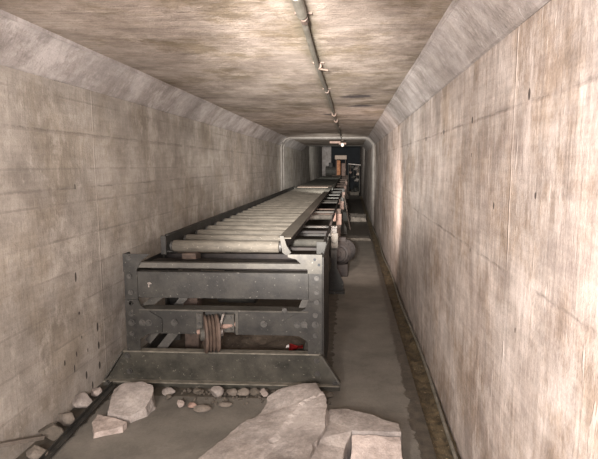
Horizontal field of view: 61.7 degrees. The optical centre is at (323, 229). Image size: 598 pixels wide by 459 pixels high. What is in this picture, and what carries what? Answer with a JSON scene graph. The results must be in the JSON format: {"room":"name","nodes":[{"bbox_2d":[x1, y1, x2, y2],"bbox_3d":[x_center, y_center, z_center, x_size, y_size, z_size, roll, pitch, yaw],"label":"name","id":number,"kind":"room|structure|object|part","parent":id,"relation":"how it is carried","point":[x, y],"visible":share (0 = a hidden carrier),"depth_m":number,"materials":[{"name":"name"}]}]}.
{"room":"underground passage","nodes":[
{"label":"underground passage","id":0,"kind":"room"},
{"bbox_2d":[0,65,321,458],"bbox_3d":[-1.028,-1.949,13.938,0.104,3.500,34.000,0,7,3],"label":"wall","id":1,"kind":"structure","parent":0,"point":[89,179],"depth_m":3.20,"materials":[{"name":"concrete"}]},
{"bbox_2d":[0,9,306,150],"bbox_3d":[-1.234,-1.549,7.437,0.172,0.200,21.000,0,7,3],"label":"ceiling chamfer","id":2,"kind":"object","parent":1,"relation":"attached to","point":[25,46],"depth_m":3.23,"materials":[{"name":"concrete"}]},
{"bbox_2d":[280,137,374,225],"bbox_3d":[0.080,-1.181,12.262,2.308,2.164,0.048,0,7,3],"label":"trim","id":3,"kind":"structure","parent":1,"relation":"attached to","point":[287,137],"depth_m":12.16,"materials":[{"name":"metal"}]},
{"bbox_2d":[283,138,372,222],"bbox_3d":[0.103,-1.237,12.708,2.304,2.162,0.040,0,7,3],"label":"trim","id":4,"kind":"structure","parent":1,"relation":"attached to","point":[352,138],"depth_m":12.64,"materials":[{"name":"concrete"}]},
{"bbox_2d":[0,0,452,145],"bbox_3d":[-0.170,-1.637,7.370,2.020,0.009,21.000,0,7,3],"label":"ceiling","id":5,"kind":"structure","parent":0,"point":[252,60],"depth_m":2.94,"materials":[{"name":"concrete"}]},
{"bbox_2d":[291,0,342,139],"bbox_3d":[0.066,-1.313,5.077,0.102,0.062,16.200,0,7,3],"label":"conduit","id":6,"kind":"object","parent":5,"relation":"attached to","point":[299,6],"visible":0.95,"depth_m":2.65,"materials":[{"name":"metal"}]},
{"bbox_2d":[330,139,345,146],"bbox_3d":[0.370,-2.299,13.291,0.440,0.200,0.125,0,7,3],"label":"ceiling lamp","id":7,"kind":"object","parent":5,"relation":"hanging from","point":[339,142],"visible":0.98,"depth_m":13.28,"materials":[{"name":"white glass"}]},
{"bbox_2d":[16,189,436,458],"bbox_3d":[-0.044,-0.232,14.107,2.455,0.150,34.000,0,7,3],"label":"floor","id":8,"kind":"structure","parent":0,"point":[366,351],"depth_m":3.27,"materials":[{"name":"grey concrete"}]},
{"bbox_2d":[0,435,44,447],"bbox_3d":[-1.539,1.071,2.526,0.030,0.129,0.284,2,8,15],"label":"splintered lath","id":9,"kind":"object","parent":8,"relation":"on","point":[38,437],"visible":1,"depth_m":2.53,"materials":[{"name":"wood"}]},
{"bbox_2d":[26,445,47,458],"bbox_3d":[-1.471,1.144,2.563,0.101,0.073,0.081,-4,8,-29],"label":"stone","id":10,"kind":"object","parent":8,"relation":"on","point":[35,452],"visible":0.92,"depth_m":2.54,"materials":[{"name":"stone"}]},
{"bbox_2d":[38,422,63,440],"bbox_3d":[-1.498,1.110,2.745,0.139,0.094,0.081,0,7,3],"label":"stone","id":11,"kind":"object","parent":8,"relation":"on","point":[51,431],"visible":0.94,"depth_m":2.72,"materials":[{"name":"grey stone"}]},
{"bbox_2d":[57,411,74,425],"bbox_3d":[-1.498,1.097,2.908,0.104,0.078,0.061,4,8,30],"label":"stone","id":12,"kind":"object","parent":8,"relation":"on","point":[66,418],"visible":0.97,"depth_m":2.88,"materials":[{"name":"stone"}]},
{"bbox_2d":[39,381,116,458],"bbox_3d":[-1.407,1.106,2.842,0.033,0.061,1.002,0,7,1],"label":"iron","id":13,"kind":"object","parent":8,"relation":"on","point":[84,415],"visible":1,"depth_m":2.85,"materials":[{"name":"metal"}]},
{"bbox_2d":[72,392,92,407],"bbox_3d":[-1.496,1.062,3.100,0.144,0.098,0.096,0,7,3],"label":"stone","id":14,"kind":"object","parent":8,"relation":"on","point":[81,400],"visible":0.9,"depth_m":3.08,"materials":[{"name":"stone"}]},
{"bbox_2d":[91,387,101,396],"bbox_3d":[-1.480,1.059,3.256,0.068,0.064,0.065,-5,9,-35],"label":"stone","id":15,"kind":"object","parent":8,"relation":"on","point":[95,392],"visible":0.87,"depth_m":3.24,"materials":[{"name":"stone"}]},
{"bbox_2d":[92,415,126,438],"bbox_3d":[-1.233,1.120,2.849,0.205,0.048,0.186,0,7,3],"label":"fragment","id":16,"kind":"object","parent":8,"relation":"on","point":[102,425],"visible":1,"depth_m":2.83,"materials":[{"name":"beige stone"}]},
{"bbox_2d":[107,382,155,422],"bbox_3d":[-1.188,1.050,3.065,0.288,0.132,0.284,0,7,3],"label":"rock","id":17,"kind":"object","parent":8,"relation":"on","point":[129,402],"visible":0.97,"depth_m":3.04,"materials":[{"name":"grey stone"}]},
{"bbox_2d":[162,387,175,395],"bbox_3d":[-1.015,1.059,3.272,0.089,0.060,0.054,0,7,3],"label":"stone","id":18,"kind":"object","parent":8,"relation":"on","point":[168,390],"visible":0.92,"depth_m":3.25,"materials":[{"name":"stone"}]},
{"bbox_2d":[177,400,184,407],"bbox_3d":[-0.894,1.085,3.115,0.052,0.049,0.042,0,7,3],"label":"stone","id":19,"kind":"object","parent":8,"relation":"on","point":[180,403],"visible":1,"depth_m":3.10,"materials":[{"name":"stone"}]},
{"bbox_2d":[188,402,195,407],"bbox_3d":[-0.818,1.092,3.111,0.063,0.036,0.048,0,7,3],"label":"stone","id":20,"kind":"object","parent":8,"relation":"on","point":[191,404],"visible":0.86,"depth_m":3.10,"materials":[{"name":"beige stone"}]},
{"bbox_2d":[193,389,201,393],"bbox_3d":[-0.839,1.067,3.300,0.059,0.036,0.037,0,7,3],"label":"stone","id":21,"kind":"object","parent":8,"relation":"on","point":[195,391],"visible":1,"depth_m":3.29,"materials":[{"name":"grey stone"}]},
{"bbox_2d":[194,404,210,412],"bbox_3d":[-0.745,1.095,3.063,0.110,0.042,0.074,0,7,3],"label":"stone","id":22,"kind":"object","parent":8,"relation":"on","point":[202,408],"visible":1,"depth_m":3.05,"materials":[{"name":"stone"}]},
{"bbox_2d":[210,386,223,396],"bbox_3d":[-0.696,1.053,3.247,0.091,0.078,0.060,0,7,3],"label":"stone","id":23,"kind":"object","parent":8,"relation":"on","point":[216,391],"visible":1,"depth_m":3.23,"materials":[{"name":"stone"}]},
{"bbox_2d":[102,239,339,390],"bbox_3d":[-0.682,0.573,3.694,1.624,0.918,0.940,0,7,3],"label":"frame","id":24,"kind":"object","parent":8,"relation":"on","point":[178,278],"visible":0.98,"depth_m":3.37,"materials":[{"name":"metal"}]},
{"bbox_3d":[-1.298,0.493,3.428,0.090,0.675,0.090,0,7,3],"label":"post","id":25,"kind":"part","parent":24,"relation":"part of","materials":[{"name":"metal"}]},
{"bbox_3d":[-1.254,0.223,3.344,0.185,0.122,0.008,0,7,3],"label":"corner plate","id":26,"kind":"part","parent":24,"relation":"part of","materials":[{"name":"metal"}]},
{"bbox_3d":[-1.221,0.651,3.395,0.250,0.360,0.008,0,7,3],"label":"gusset plate","id":27,"kind":"part","parent":24,"relation":"part of","materials":[{"name":"metal"}]},
{"bbox_3d":[-1.262,0.519,4.146,0.090,0.850,0.090,0,7,3],"label":"post","id":28,"kind":"part","parent":24,"relation":"part of","materials":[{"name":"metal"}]},
{"bbox_3d":[-0.842,0.631,3.376,0.040,0.135,0.010,0,7,3],"label":"bearing plate","id":29,"kind":"part","parent":24,"relation":"part of","materials":[{"name":"grey metal"}]},
{"bbox_3d":[-0.754,0.937,3.407,1.475,0.200,0.012,0,7,3],"label":"sill","id":30,"kind":"part","parent":24,"relation":"part of","materials":[{"name":"metal"}]},
{"bbox_3d":[-0.651,0.634,3.388,0.090,0.125,0.018,0,7,3],"label":"bearing plate","id":31,"kind":"part","parent":24,"relation":"part of","materials":[{"name":"grey metal"}]},
{"bbox_3d":[-0.587,0.630,3.364,0.020,0.160,0.006,0,7,3],"label":"splice plate","id":32,"kind":"part","parent":24,"relation":"part of","materials":[{"name":"grey metal"}]},
{"bbox_2d":[161,175,341,254],"bbox_3d":[-0.010,-1.322,15.323,1.264,0.242,23.311,0,7,3],"label":"conveyor","id":33,"kind":"object","parent":24,"relation":"on","point":[271,223],"visible":0.99,"depth_m":4.80,"materials":[{"name":"metal"}]},
{"bbox_3d":[-0.960,-0.462,8.229,0.052,0.134,8.880,0,7,3],"label":"rail","id":34,"kind":"part","parent":33,"relation":"part of","materials":[{"name":"metal"}]},
{"bbox_3d":[-0.066,-0.503,8.167,0.100,0.008,8.900,0,7,3],"label":"rail","id":35,"kind":"part","parent":33,"relation":"part of","materials":[{"name":"metal"}]},
{"bbox_3d":[-0.072,-0.451,8.184,0.008,0.100,8.880,0,7,3],"label":"rail","id":36,"kind":"part","parent":33,"relation":"part of","materials":[{"name":"grey metal"}]},
{"bbox_3d":[-0.138,0.658,3.339,0.250,0.360,0.008,0,7,3],"label":"gusset plate","id":37,"kind":"part","parent":24,"relation":"part of","materials":[{"name":"metal"}]},
{"bbox_3d":[-0.125,0.228,3.285,0.225,0.128,0.008,0,7,3],"label":"corner plate","id":38,"kind":"part","parent":24,"relation":"part of","materials":[{"name":"grey metal"}]},
{"bbox_3d":[-0.055,0.499,3.364,0.090,0.680,0.090,0,7,3],"label":"post","id":39,"kind":"part","parent":24,"relation":"part of","materials":[{"name":"metal"}]},
{"bbox_3d":[-0.018,0.527,4.082,0.090,0.850,0.090,0,7,3],"label":"post","id":40,"kind":"part","parent":24,"relation":"part of","materials":[{"name":"metal"}]},
{"bbox_3d":[0.014,0.563,3.727,0.008,0.870,0.800,0,7,3],"label":"plate","id":41,"kind":"part","parent":24,"relation":"part of","materials":[{"name":"metal"}]},
{"bbox_2d":[218,401,231,406],"bbox_3d":[-0.613,1.093,3.126,0.079,0.031,0.057,-5,9,-36],"label":"stone","id":42,"kind":"object","parent":8,"relation":"on","point":[223,403],"visible":1,"depth_m":3.11,"materials":[{"name":"stone"}]},
{"bbox_2d":[227,388,237,395],"bbox_3d":[-0.598,1.062,3.269,0.077,0.055,0.055,0,7,3],"label":"stone","id":43,"kind":"object","parent":8,"relation":"on","point":[233,392],"visible":1,"depth_m":3.25,"materials":[{"name":"stone"}]},
{"bbox_2d":[170,313,305,350],"bbox_3d":[-0.632,0.879,4.357,1.260,0.138,1.700,0,7,3],"label":"heap","id":44,"kind":"object","parent":8,"relation":"on","point":[229,340],"visible":0.15,"depth_m":4.03,"materials":[{"name":"brown soil"}]},
{"bbox_2d":[286,344,302,350],"bbox_3d":[-0.222,0.899,3.823,0.126,0.081,0.120,0,7,3],"label":"cloth","id":45,"kind":"object","parent":44,"relation":"on","point":[292,347],"visible":0.88,"depth_m":3.86,"materials":[{"name":"red fabric"}]},
{"bbox_2d":[237,388,249,395],"bbox_3d":[-0.528,1.063,3.276,0.088,0.050,0.060,0,7,3],"label":"stone","id":46,"kind":"object","parent":8,"relation":"on","point":[244,391],"visible":1,"depth_m":3.26,"materials":[{"name":"stone"}]},
{"bbox_2d":[250,388,259,395],"bbox_3d":[-0.449,1.061,3.270,0.070,0.057,0.047,0,7,3],"label":"stone","id":47,"kind":"object","parent":8,"relation":"on","point":[254,391],"visible":1,"depth_m":3.26,"materials":[{"name":"grey stone"}]},
{"bbox_2d":[180,388,330,405],"bbox_3d":[-0.448,1.086,3.232,0.996,0.030,0.243,0,7,3],"label":"grit","id":48,"kind":"object","parent":8,"relation":"on","point":[189,390],"visible":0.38,"depth_m":3.24,"materials":[{"name":"grey gravel"}]},
{"bbox_2d":[198,383,329,458],"bbox_3d":[-0.365,1.095,2.405,0.661,0.211,1.418,2,8,16],"label":"rock","id":49,"kind":"object","parent":8,"relation":"on","point":[293,420],"visible":0.88,"depth_m":2.59,"materials":[{"name":"grey stone"}]},
{"bbox_2d":[260,388,267,396],"bbox_3d":[-0.390,1.063,3.254,0.057,0.058,0.035,0,7,3],"label":"stone","id":50,"kind":"object","parent":8,"relation":"on","point":[264,393],"visible":1,"depth_m":3.25,"materials":[{"name":"stone"}]},
{"bbox_2d":[224,225,344,293],"bbox_3d":[-0.498,0.348,5.922,1.490,0.795,0.150,0,7,3],"label":"support stand","id":51,"kind":"object","parent":8,"relation":"on","point":[335,280],"visible":0.45,"depth_m":5.86,"materials":[{"name":"metal"}]},
{"bbox_3d":[0.116,0.302,5.886,0.070,0.655,0.065,0,7,3],"label":"leg","id":52,"kind":"part","parent":51,"relation":"part of","materials":[{"name":"metal"}]},
{"bbox_2d":[313,208,341,240],"bbox_3d":[-0.377,0.050,8.230,1.490,0.795,0.150,0,7,3],"label":"support stand","id":53,"kind":"object","parent":8,"relation":"on","point":[338,210],"visible":0.29,"depth_m":8.14,"materials":[{"name":"metal"}]},
{"bbox_3d":[0.237,0.004,8.194,0.070,0.655,0.065,0,7,3],"label":"leg","id":54,"kind":"part","parent":53,"relation":"part of","materials":[{"name":"metal"}]},
{"bbox_2d":[325,392,333,397],"bbox_3d":[0.031,1.075,3.245,0.049,0.036,0.059,7,10,43],"label":"stone","id":55,"kind":"object","parent":8,"relation":"on","point":[329,394],"visible":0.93,"depth_m":3.23,"materials":[{"name":"grey stone"}]},
{"bbox_2d":[325,197,346,233],"bbox_3d":[-0.232,-0.308,11.003,1.490,0.795,0.150,0,7,3],"label":"support stand","id":56,"kind":"object","parent":8,"relation":"on","point":[343,227],"visible":0.38,"depth_m":10.94,"materials":[{"name":"grey metal"}]},
{"bbox_2d":[325,155,347,192],"bbox_3d":[0.720,-3.071,27.634,1.250,2.020,1.400,0,7,3],"label":"machine","id":57,"kind":"object","parent":8,"relation":"on","point":[330,170],"visible":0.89,"depth_m":27.33,"materials":[{"name":"metal"}]},
{"bbox_3d":[0.927,-3.943,27.360,0.640,0.220,0.900,0,7,3],"label":"plate","id":58,"kind":"part","parent":57,"relation":"part of","materials":[{"name":"beige metal"}]},
{"bbox_2d":[329,189,347,220],"bbox_3d":[-0.091,-0.686,13.673,1.490,0.863,0.150,0,7,3],"label":"support stand","id":59,"kind":"object","parent":8,"relation":"on","point":[343,190],"visible":0.37,"depth_m":13.59,"materials":[{"name":"grey metal"}]},
{"bbox_2d":[335,183,347,207],"bbox_3d":[0.111,-1.185,17.535,1.490,0.863,0.150,0,7,3],"label":"support stand","id":60,"kind":"object","parent":8,"relation":"on","point":[344,185],"visible":0.31,"depth_m":17.45,"materials":[{"name":"metal"}]},
{"bbox_2d":[329,236,355,276],"bbox_3d":[0.242,0.365,6.821,0.310,0.530,0.418,2,8,17],"label":"motor","id":61,"kind":"object","parent":8,"relation":"on","point":[346,250],"visible":0.73,"depth_m":6.72,"materials":[{"name":"grey metal"}]},
{"bbox_3d":[0.252,0.302,6.846,0.310,0.310,0.350,2,8,17],"label":"motor","id":62,"kind":"part","parent":61,"relation":"part of","materials":[{"name":"grey metal"}]},
{"bbox_2d":[339,179,348,198],"bbox_3d":[0.371,-1.823,22.488,1.490,0.863,0.150,0,7,3],"label":"support stand","id":63,"kind":"object","parent":8,"relation":"on","point":[345,181],"visible":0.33,"depth_m":22.41,"materials":[{"name":"metal"}]},
{"bbox_2d":[344,195,350,229],"bbox_3d":[0.566,-0.408,12.185,0.064,0.815,1.198,-1,7,-5],"label":"leaning board","id":64,"kind":"object","parent":8,"relation":"on","point":[344,195],"visible":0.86,"depth_m":12.07,"materials":[{"name":"wood"}]},
{"bbox_2d":[348,163,360,192],"bbox_3d":[1.631,-2.759,26.880,0.673,1.595,0.238,0,7,3],"label":"cabinet","id":65,"kind":"object","parent":8,"relation":"on","point":[351,167],"visible":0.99,"depth_m":26.79,"materials":[{"name":"metal"}]},
{"bbox_2d":[310,409,400,458],"bbox_3d":[0.143,1.133,2.343,0.460,0.151,1.017,1,7,6],"label":"concrete slab","id":66,"kind":"object","parent":8,"relation":"on","point":[336,442],"visible":0.55,"depth_m":2.58,"materials":[{"name":"grey concrete"}]},
{"bbox_2d":[345,235,370,240],"bbox_3d":[0.675,0.169,10.158,0.546,0.063,0.376,0,7,3],"label":"kerb","id":67,"kind":"object","parent":8,"relation":"on","point":[349,237],"visible":0.84,"depth_m":10.04,"materials":[{"name":"grey concrete"}]},
{"bbox_2d":[349,213,366,221],"bbox_3d":[0.930,-0.336,13.736,0.489,0.149,0.857,0,7,3],"label":"sill","id":68,"kind":"structure","parent":8,"relation":"on","point":[353,217],"depth_m":13.36,"materials":[{"name":"concrete"}]},
{"bbox_2d":[351,435,401,458],"bbox_3d":[0.251,1.159,2.206,0.277,0.134,0.714,0,7,3],"label":"concrete block","id":69,"kind":"object","parent":8,"relation":"on","point":[363,446],"visible":1,"depth_m":2.49,"materials":[{"name":"grey concrete"}]},
{"bbox_2d":[331,146,359,188],"bbox_3d":[1.053,-4.144,30.760,2.500,3.550,0.100,0,7,3],"label":"wall","id":70,"kind":"structure","parent":0,"point":[352,152],"depth_m":30.66,"materials":[{"name":"black"}]},
{"bbox_2d":[322,146,330,175],"bbox_3d":[0.169,-4.149,30.602,0.549,3.400,0.298,0,7,3],"label":"trim","id":71,"kind":"structure","parent":70,"relation":"attached to","point":[326,150],"depth_m":30.42,"materials":[{"name":"concrete"}]},
{"bbox_2d":[360,0,597,458],"bbox_3d":[1.364,-1.933,13.814,0.104,3.500,34.000,0,7,3],"label":"wall","id":72,"kind":"structure","parent":0,"point":[485,226],"depth_m":1.85,"materials":[{"name":"concrete"}]},
{"bbox_2d":[362,0,549,150],"bbox_3d":[0.895,-1.535,7.327,0.172,0.200,21.000,0,7,3],"label":"ceiling chamfer","id":73,"kind":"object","parent":72,"relation":"attached to","point":[467,30],"depth_m":2.44,"materials":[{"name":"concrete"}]},
{"bbox_3d":[1.264,-0.201,14.043,0.165,0.105,34.000,0,7,3],"label":"floor","id":74,"kind":"structure","parent":0,"visible":0},
{"bbox_2d":[360,196,460,458],"bbox_3d":[1.158,-0.058,12.351,0.128,0.065,24.000,0,7,3],"label":"mud","id":75,"kind":"object","parent":74,"relation":"on","point":[436,430],"visible":0.83,"depth_m":3.74,"materials":[{"name":"brown soil"}]},
{"bbox_2d":[365,205,457,458],"bbox_3d":[1.072,0.199,9.965,0.046,0.046,17.800,0,7,3],"label":"pipe","id":76,"kind":"object","parent":75,"relation":"on","point":[449,439],"visible":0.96,"depth_m":3.55,"materials":[{"name":"metal"}]}
]}

